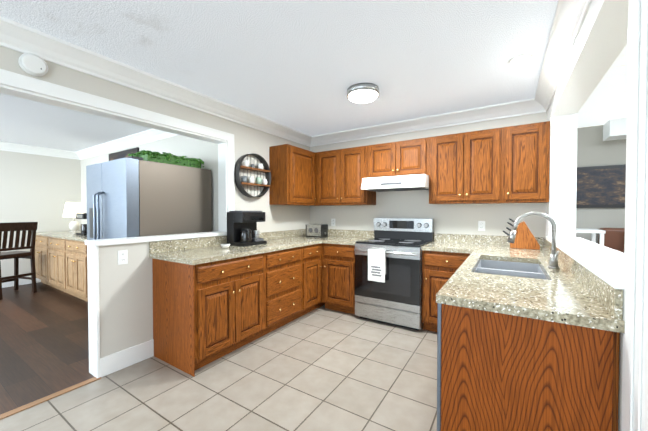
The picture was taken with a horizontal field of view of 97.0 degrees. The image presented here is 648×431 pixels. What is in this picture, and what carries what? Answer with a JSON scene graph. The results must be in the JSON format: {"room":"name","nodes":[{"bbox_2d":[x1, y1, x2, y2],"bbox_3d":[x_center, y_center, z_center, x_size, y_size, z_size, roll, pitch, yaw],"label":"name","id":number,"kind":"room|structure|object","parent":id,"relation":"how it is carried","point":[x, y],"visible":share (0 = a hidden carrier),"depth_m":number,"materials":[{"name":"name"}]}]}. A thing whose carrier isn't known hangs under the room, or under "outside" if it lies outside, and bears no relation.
{"room":"kitchen","nodes":[
{"label":"kitchen","id":0,"kind":"room"},
{"bbox_2d":[0,150,80,276],"bbox_3d":[-6.365,0.007,3.435,0.140,2.440,5.480,1,1,33],"label":"wall","id":1,"kind":"structure","parent":0,"point":[41,190],"depth_m":5.14,"materials":[{"name":"grey paint"}]},
{"bbox_2d":[0,282,93,414],"bbox_3d":[-4.431,1.276,2.304,4.640,0.060,5.620,1,1,33],"label":"floor","id":2,"kind":"structure","parent":0,"point":[44,344],"depth_m":2.79,"materials":[{"name":"brown wood"}]},
{"bbox_2d":[0,222,37,299],"bbox_3d":[-4.847,0.651,4.409,0.524,1.120,0.450,0,1,17],"label":"dining chair","id":3,"kind":"object","parent":2,"relation":"on","point":[18,227],"visible":1,"depth_m":4.42,"materials":[{"name":"brown wood"}]},
{"bbox_2d":[35,235,46,283],"bbox_3d":[-4.670,0.760,5.199,0.799,0.876,0.697,1,1,33],"label":"base cabinet","id":4,"kind":"object","parent":2,"relation":"on","point":[41,241],"depth_m":4.88,"materials":[{"name":"brown wood"}]},
{"bbox_2d":[0,377,100,419],"bbox_3d":[-2.325,1.259,1.296,0.055,0.006,2.190,1,1,33],"label":"threshold strip","id":5,"kind":"object","parent":2,"relation":"on","point":[37,402],"depth_m":1.96,"materials":[{"name":"brown wood"}]},
{"bbox_2d":[47,237,62,290],"bbox_3d":[-3.997,0.767,4.770,0.798,0.876,0.697,1,1,33],"label":"base cabinet","id":6,"kind":"object","parent":2,"relation":"on","point":[61,264],"depth_m":4.52,"materials":[{"name":"brown wood"}]},
{"bbox_2d":[63,239,86,300],"bbox_3d":[-3.325,0.775,4.340,0.798,0.876,0.697,1,1,33],"label":"base cabinet","id":7,"kind":"object","parent":2,"relation":"on","point":[74,253],"depth_m":4.06,"materials":[{"name":"brown wood"}]},
{"bbox_2d":[83,243,87,301],"bbox_3d":[-2.652,0.782,3.910,0.799,0.876,0.697,1,1,33],"label":"base cabinet","id":8,"kind":"object","parent":2,"relation":"on","point":[84,245],"depth_m":3.82,"materials":[{"name":"brown wood"}]},
{"bbox_2d":[36,225,86,241],"bbox_3d":[-3.663,0.263,4.543,3.194,0.138,0.708,1,1,33],"label":"countertop","id":9,"kind":"structure","parent":8,"relation":"on","point":[66,235],"depth_m":4.54,"materials":[{"name":"beige stone"}]},
{"bbox_2d":[63,203,83,232],"bbox_3d":[-4.357,0.025,5.001,0.300,0.520,0.300,1,1,33],"label":"table lamp","id":10,"kind":"object","parent":9,"relation":"on","point":[71,209],"visible":0.98,"depth_m":4.93,"materials":[{"name":"beige ceramic"}]},
{"bbox_2d":[76,213,86,234],"bbox_3d":[-3.730,0.122,4.553,0.300,0.340,0.243,1,1,33],"label":"appliance","id":11,"kind":"object","parent":9,"relation":"on","point":[83,226],"visible":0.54,"depth_m":4.46,"materials":[{"name":"black plastic"}]},
{"bbox_2d":[86,156,211,263],"bbox_3d":[-2.000,0.324,3.280,0.930,1.810,0.971,1,1,33],"label":"fridge","id":12,"kind":"object","parent":2,"relation":"on","point":[132,196],"visible":0.48,"depth_m":2.92,"materials":[{"name":"silver metal"}]},
{"bbox_2d":[128,150,203,167],"bbox_3d":[-1.745,-0.623,3.215,0.419,0.135,0.686,1,1,33],"label":"greenery","id":13,"kind":"object","parent":12,"relation":"on","point":[158,157],"visible":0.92,"depth_m":3.04,"materials":[{"name":"green plant"}]},
{"bbox_2d":[81,135,217,231],"bbox_3d":[-3.015,-0.013,4.630,4.500,2.440,0.140,1,1,33],"label":"wall","id":14,"kind":"structure","parent":0,"point":[206,152],"depth_m":3.76,"materials":[{"name":"grey paint"}]},
{"bbox_2d":[109,147,138,160],"bbox_3d":[-3.281,-0.654,4.686,1.000,0.820,0.032,1,1,33],"label":"framed picture","id":15,"kind":"object","parent":14,"relation":"attached to","point":[119,155],"visible":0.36,"depth_m":4.66,"materials":[{"name":"black"}]},
{"bbox_2d":[0,46,309,357],"bbox_3d":[-1.695,0.024,2.387,0.140,2.440,5.540,1,1,33],"label":"wall","id":16,"kind":"structure","parent":0,"point":[126,303],"depth_m":2.44,"materials":[{"name":"grey paint"}]},
{"bbox_2d":[18,53,47,76],"bbox_3d":[-1.900,-0.993,1.878,0.042,0.136,0.136,1,1,33],"label":"smoke detector","id":17,"kind":"object","parent":16,"relation":"attached to","point":[32,64],"visible":1,"depth_m":1.86,"materials":[{"name":"white plastic"}]},
{"bbox_2d":[118,250,127,264],"bbox_3d":[-1.641,0.335,2.339,0.008,0.114,0.070,1,1,33],"label":"outlet","id":18,"kind":"object","parent":16,"relation":"attached to","point":[122,256],"visible":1,"depth_m":2.34,"materials":[{"name":"white plastic"}]},
{"bbox_2d":[0,16,311,377],"bbox_3d":[-1.733,0.025,2.328,0.364,2.439,5.400,1,1,33],"label":"trim","id":19,"kind":"structure","parent":16,"relation":"attached to","point":[15,36],"depth_m":2.37,"materials":[{"name":"white"}]},
{"bbox_2d":[234,153,270,196],"bbox_3d":[-0.850,-0.490,3.470,0.105,0.524,0.524,1,1,33],"label":"shelf","id":20,"kind":"object","parent":16,"relation":"attached to","point":[243,180],"visible":1,"depth_m":3.45,"materials":[{"name":"grey metal"}]},
{"bbox_2d":[269,144,319,205],"bbox_3d":[-0.322,-0.537,4.067,0.352,0.762,0.927,1,1,33],"label":"upper cabinet","id":21,"kind":"object","parent":16,"relation":"attached to","point":[292,168],"visible":0.96,"depth_m":3.73,"materials":[{"name":"brown wood"}]},
{"bbox_2d":[0,305,436,430],"bbox_3d":[-0.769,1.300,0.783,3.170,0.060,7.000,1,1,33],"label":"floor","id":22,"kind":"structure","parent":0,"point":[322,368],"depth_m":2.07,"materials":[{"name":"beige tile"}]},
{"bbox_2d":[152,252,267,376],"bbox_3d":[-1.048,0.801,2.694,0.626,0.876,0.766,1,1,33],"label":"base cabinet","id":23,"kind":"object","parent":22,"relation":"on","point":[204,314],"depth_m":2.41,"materials":[{"name":"brown wood"}]},
{"bbox_2d":[149,229,324,264],"bbox_3d":[-0.598,0.282,3.362,0.660,0.138,2.438,1,1,33],"label":"countertop","id":24,"kind":"structure","parent":23,"relation":"on","point":[193,251],"depth_m":2.78,"materials":[{"name":"beige stone"}]},
{"bbox_2d":[220,243,229,247],"bbox_3d":[-0.995,0.299,2.893,0.097,0.039,0.100,1,1,33],"label":"bowl","id":25,"kind":"object","parent":24,"relation":"on","point":[225,245],"visible":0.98,"depth_m":2.86,"materials":[{"name":"white ceramic"}]},
{"bbox_2d":[227,211,266,246],"bbox_3d":[-0.849,0.127,3.201,0.292,0.375,0.340,1,1,33],"label":"coffee maker","id":26,"kind":"object","parent":24,"relation":"on","point":[242,230],"visible":0.98,"depth_m":3.11,"materials":[{"name":"black plastic"}]},
{"bbox_2d":[306,224,327,237],"bbox_3d":[-0.096,0.206,4.114,0.300,0.187,0.172,1,1,33],"label":"stainless toaster","id":27,"kind":"object","parent":24,"relation":"on","point":[317,230],"visible":1,"depth_m":4.04,"materials":[{"name":"silver metal"}]},
{"bbox_2d":[268,246,303,332],"bbox_3d":[-0.678,0.792,3.274,0.626,0.876,0.610,1,1,33],"label":"base cabinet","id":28,"kind":"object","parent":22,"relation":"on","point":[286,266],"depth_m":3.11,"materials":[{"name":"brown wood"}]},
{"bbox_2d":[304,243,323,314],"bbox_3d":[-0.410,0.785,3.693,0.626,0.876,0.384,1,1,33],"label":"base cabinet","id":29,"kind":"object","parent":22,"relation":"on","point":[312,253],"depth_m":3.55,"materials":[{"name":"brown wood"}]},
{"bbox_2d":[322,243,355,314],"bbox_3d":[0.331,0.783,3.832,0.502,0.875,0.655,1,1,33],"label":"base cabinet","id":30,"kind":"object","parent":22,"relation":"on","point":[338,277],"visible":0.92,"depth_m":3.58,"materials":[{"name":"brown wood"}]},
{"bbox_2d":[325,229,373,244],"bbox_3d":[0.356,0.274,3.821,0.454,0.138,0.638,1,1,33],"label":"countertop","id":31,"kind":"structure","parent":30,"relation":"on","point":[335,236],"depth_m":4.05,"materials":[{"name":"beige stone"}]},
{"bbox_2d":[354,218,433,330],"bbox_3d":[0.847,0.629,3.459,0.758,1.195,0.724,1,1,33],"label":"range","id":32,"kind":"object","parent":22,"relation":"on","point":[395,298],"visible":0.96,"depth_m":3.23,"materials":[{"name":"silver metal"}]},
{"bbox_2d":[368,249,385,282],"bbox_3d":[0.593,0.549,3.206,0.200,0.353,0.048,1,1,33],"label":"dish towel","id":33,"kind":"object","parent":32,"relation":"hanging from","point":[376,265],"visible":0.96,"depth_m":3.18,"materials":[{"name":"white fabric"}]},
{"bbox_2d":[422,250,469,331],"bbox_3d":[1.409,0.794,3.143,0.522,0.875,0.655,1,1,33],"label":"base cabinet","id":34,"kind":"object","parent":22,"relation":"on","point":[439,268],"visible":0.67,"depth_m":2.97,"materials":[{"name":"brown wood"}]},
{"bbox_2d":[421,233,472,251],"bbox_3d":[1.401,0.285,3.153,0.486,0.138,0.638,1,1,33],"label":"countertop","id":35,"kind":"structure","parent":34,"relation":"on","point":[442,242],"depth_m":3.34,"materials":[{"name":"beige stone"}]},
{"bbox_2d":[445,305,584,430],"bbox_3d":[0.898,0.823,1.396,0.430,0.876,0.560,1,1,33],"label":"base cabinet","id":36,"kind":"object","parent":22,"relation":"on","point":[500,372],"depth_m":1.15,"materials":[{"name":"brown wood"}]},
{"bbox_2d":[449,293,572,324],"bbox_3d":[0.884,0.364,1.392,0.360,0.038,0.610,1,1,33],"label":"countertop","id":37,"kind":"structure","parent":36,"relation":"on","point":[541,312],"depth_m":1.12,"materials":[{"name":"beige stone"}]},
{"bbox_2d":[436,235,624,332],"bbox_3d":[1.390,0.302,2.122,0.606,0.138,2.388,1,1,33],"label":"countertop","id":38,"kind":"structure","parent":36,"relation":"on","point":[570,291],"depth_m":1.39,"materials":[{"name":"beige stone"}]},
{"bbox_2d":[474,259,547,279],"bbox_3d":[1.279,0.477,1.989,0.410,0.204,0.840,1,1,33],"label":"sink basin","id":39,"kind":"object","parent":38,"relation":"in","point":[525,270],"visible":0.23,"depth_m":2.24,"materials":[{"name":"silver metal"}]},
{"bbox_2d":[503,218,539,249],"bbox_3d":[1.969,0.170,2.873,0.305,0.299,0.120,1,1,33],"label":"knife block","id":40,"kind":"object","parent":38,"relation":"on","point":[525,238],"visible":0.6,"depth_m":2.81,"materials":[{"name":"brown wood"}]},
{"bbox_2d":[507,212,559,268],"bbox_3d":[1.371,0.152,1.881,0.284,0.367,0.134,1,1,33],"label":"gooseneck faucet","id":41,"kind":"object","parent":38,"relation":"on","point":[553,261],"visible":1,"depth_m":1.85,"materials":[{"name":"silver metal"}]},
{"bbox_2d":[0,0,557,151],"bbox_3d":[-2.686,-1.231,2.050,7.810,0.080,7.140,1,1,33],"label":"ceiling","id":42,"kind":"structure","parent":0,"point":[302,66],"depth_m":2.10,"materials":[{"name":"white paint"}]},
{"bbox_2d":[347,83,379,102],"bbox_3d":[0.370,-1.149,2.721,0.310,0.104,0.310,1,1,33],"label":"flush-mount ceiling light","id":43,"kind":"object","parent":42,"relation":"attached to","point":[362,92],"visible":1,"depth_m":2.63,"materials":[{"name":"white glass"}]},
{"bbox_2d":[507,53,534,65],"bbox_3d":[1.496,-1.188,2.179,0.170,0.008,0.170,1,1,33],"label":"recessed light","id":44,"kind":"object","parent":42,"relation":"in","point":[520,59],"visible":1,"depth_m":2.17,"materials":[{"name":"white"}]},
{"bbox_2d":[310,112,546,237],"bbox_3d":[1.094,0.001,3.809,3.310,2.440,0.140,1,1,33],"label":"wall","id":45,"kind":"structure","parent":0,"point":[456,218],"depth_m":3.53,"materials":[{"name":"grey paint"}]},
{"bbox_2d":[315,146,375,204],"bbox_3d":[0.292,-0.536,4.035,0.811,0.762,0.323,1,1,33],"label":"upper cabinet","id":46,"kind":"object","parent":45,"relation":"attached to","point":[339,173],"depth_m":3.88,"materials":[{"name":"brown wood"}]},
{"bbox_2d":[361,174,428,191],"bbox_3d":[0.908,-0.399,3.537,0.758,0.149,0.499,1,1,33],"label":"range hood","id":47,"kind":"object","parent":45,"relation":"attached to","point":[401,183],"visible":0.94,"depth_m":3.34,"materials":[{"name":"white metal"}]},
{"bbox_2d":[367,137,430,177],"bbox_3d":[0.956,-0.693,3.608,0.761,0.434,0.323,1,1,33],"label":"upper cabinet","id":48,"kind":"object","parent":45,"relation":"attached to","point":[406,157],"depth_m":3.45,"materials":[{"name":"brown wood"}]},
{"bbox_2d":[312,98,531,146],"bbox_3d":[1.056,-1.149,3.665,2.860,0.134,0.112,1,1,33],"label":"trim","id":49,"kind":"structure","parent":45,"relation":"attached to","point":[520,107],"depth_m":3.49,"materials":[{"name":"white"}]},
{"bbox_2d":[429,127,502,203],"bbox_3d":[1.580,-0.523,3.213,0.714,0.762,0.323,1,1,33],"label":"upper cabinet","id":50,"kind":"object","parent":45,"relation":"attached to","point":[467,167],"depth_m":3.06,"materials":[{"name":"brown wood"}]},
{"bbox_2d":[478,221,484,230],"bbox_3d":[1.800,0.110,3.271,0.070,0.114,0.008,1,1,33],"label":"electrical outlet","id":51,"kind":"object","parent":45,"relation":"attached to","point":[481,225],"visible":1,"depth_m":3.27,"materials":[{"name":"white plastic"}]},
{"bbox_2d":[503,121,549,202],"bbox_3d":[2.040,-0.518,2.919,0.378,0.762,0.323,1,1,33],"label":"upper cabinet","id":52,"kind":"object","parent":45,"relation":"attached to","point":[510,164],"depth_m":2.78,"materials":[{"name":"brown wood"}]},
{"bbox_2d":[546,0,629,430],"bbox_3d":[1.617,0.035,1.730,0.190,2.440,2.800,1,1,33],"label":"wall","id":53,"kind":"structure","parent":0,"point":[601,42],"depth_m":1.94,"materials":[{"name":"white paint"}]},
{"bbox_2d":[532,0,647,430],"bbox_3d":[1.548,0.036,1.698,0.332,2.439,2.670,1,1,33],"label":"trim","id":54,"kind":"structure","parent":53,"relation":"attached to","point":[602,262],"depth_m":0.88,"materials":[{"name":"white"}]},
{"bbox_2d":[576,125,625,243],"bbox_3d":[5.425,-0.229,3.768,4.030,2.900,0.140,1,1,33],"label":"wall","id":55,"kind":"structure","parent":0,"point":[594,148],"depth_m":4.44,"materials":[{"name":"grey paint"}]},
{"bbox_2d":[576,164,625,207],"bbox_3d":[4.293,-0.449,4.379,1.300,0.640,0.041,1,1,33],"label":"framed picture","id":56,"kind":"object","parent":55,"relation":"attached to","point":[600,186],"visible":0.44,"depth_m":4.39,"materials":[{"name":"black"}]},
{"bbox_2d":[603,117,626,140],"bbox_3d":[5.409,-1.311,3.261,3.130,0.360,0.699,1,1,33],"label":"beam","id":57,"kind":"structure","parent":55,"relation":"attached to","point":[614,129],"depth_m":4.09,"materials":[{"name":"white"}]},
{"bbox_2d":[577,43,627,127],"bbox_3d":[3.422,-2.676,0.592,4.030,2.678,7.300,1,1,33],"label":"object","id":58,"kind":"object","parent":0,"point":[605,102],"depth_m":3.93,"materials":[{"name":"white paint"}]},
{"bbox_3d":[2.938,1.315,-0.101,4.030,0.060,9.500,1,1,33],"label":"floor","id":59,"kind":"structure","parent":0,"visible":0},
{"bbox_2d":[576,228,605,245],"bbox_3d":[3.723,0.702,4.193,0.460,1.025,0.500,1,1,33],"label":"end table","id":60,"kind":"object","parent":59,"relation":"on","point":[594,232],"visible":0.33,"depth_m":3.94,"materials":[{"name":"white"}]},
{"bbox_2d":[598,228,624,252],"bbox_3d":[4.823,0.687,3.443,2.080,1.080,0.960,1,1,33],"label":"leather sofa","id":61,"kind":"object","parent":59,"relation":"on","point":[614,238],"visible":0.06,"depth_m":4.12,"materials":[{"name":"brown leather"}]}
]}

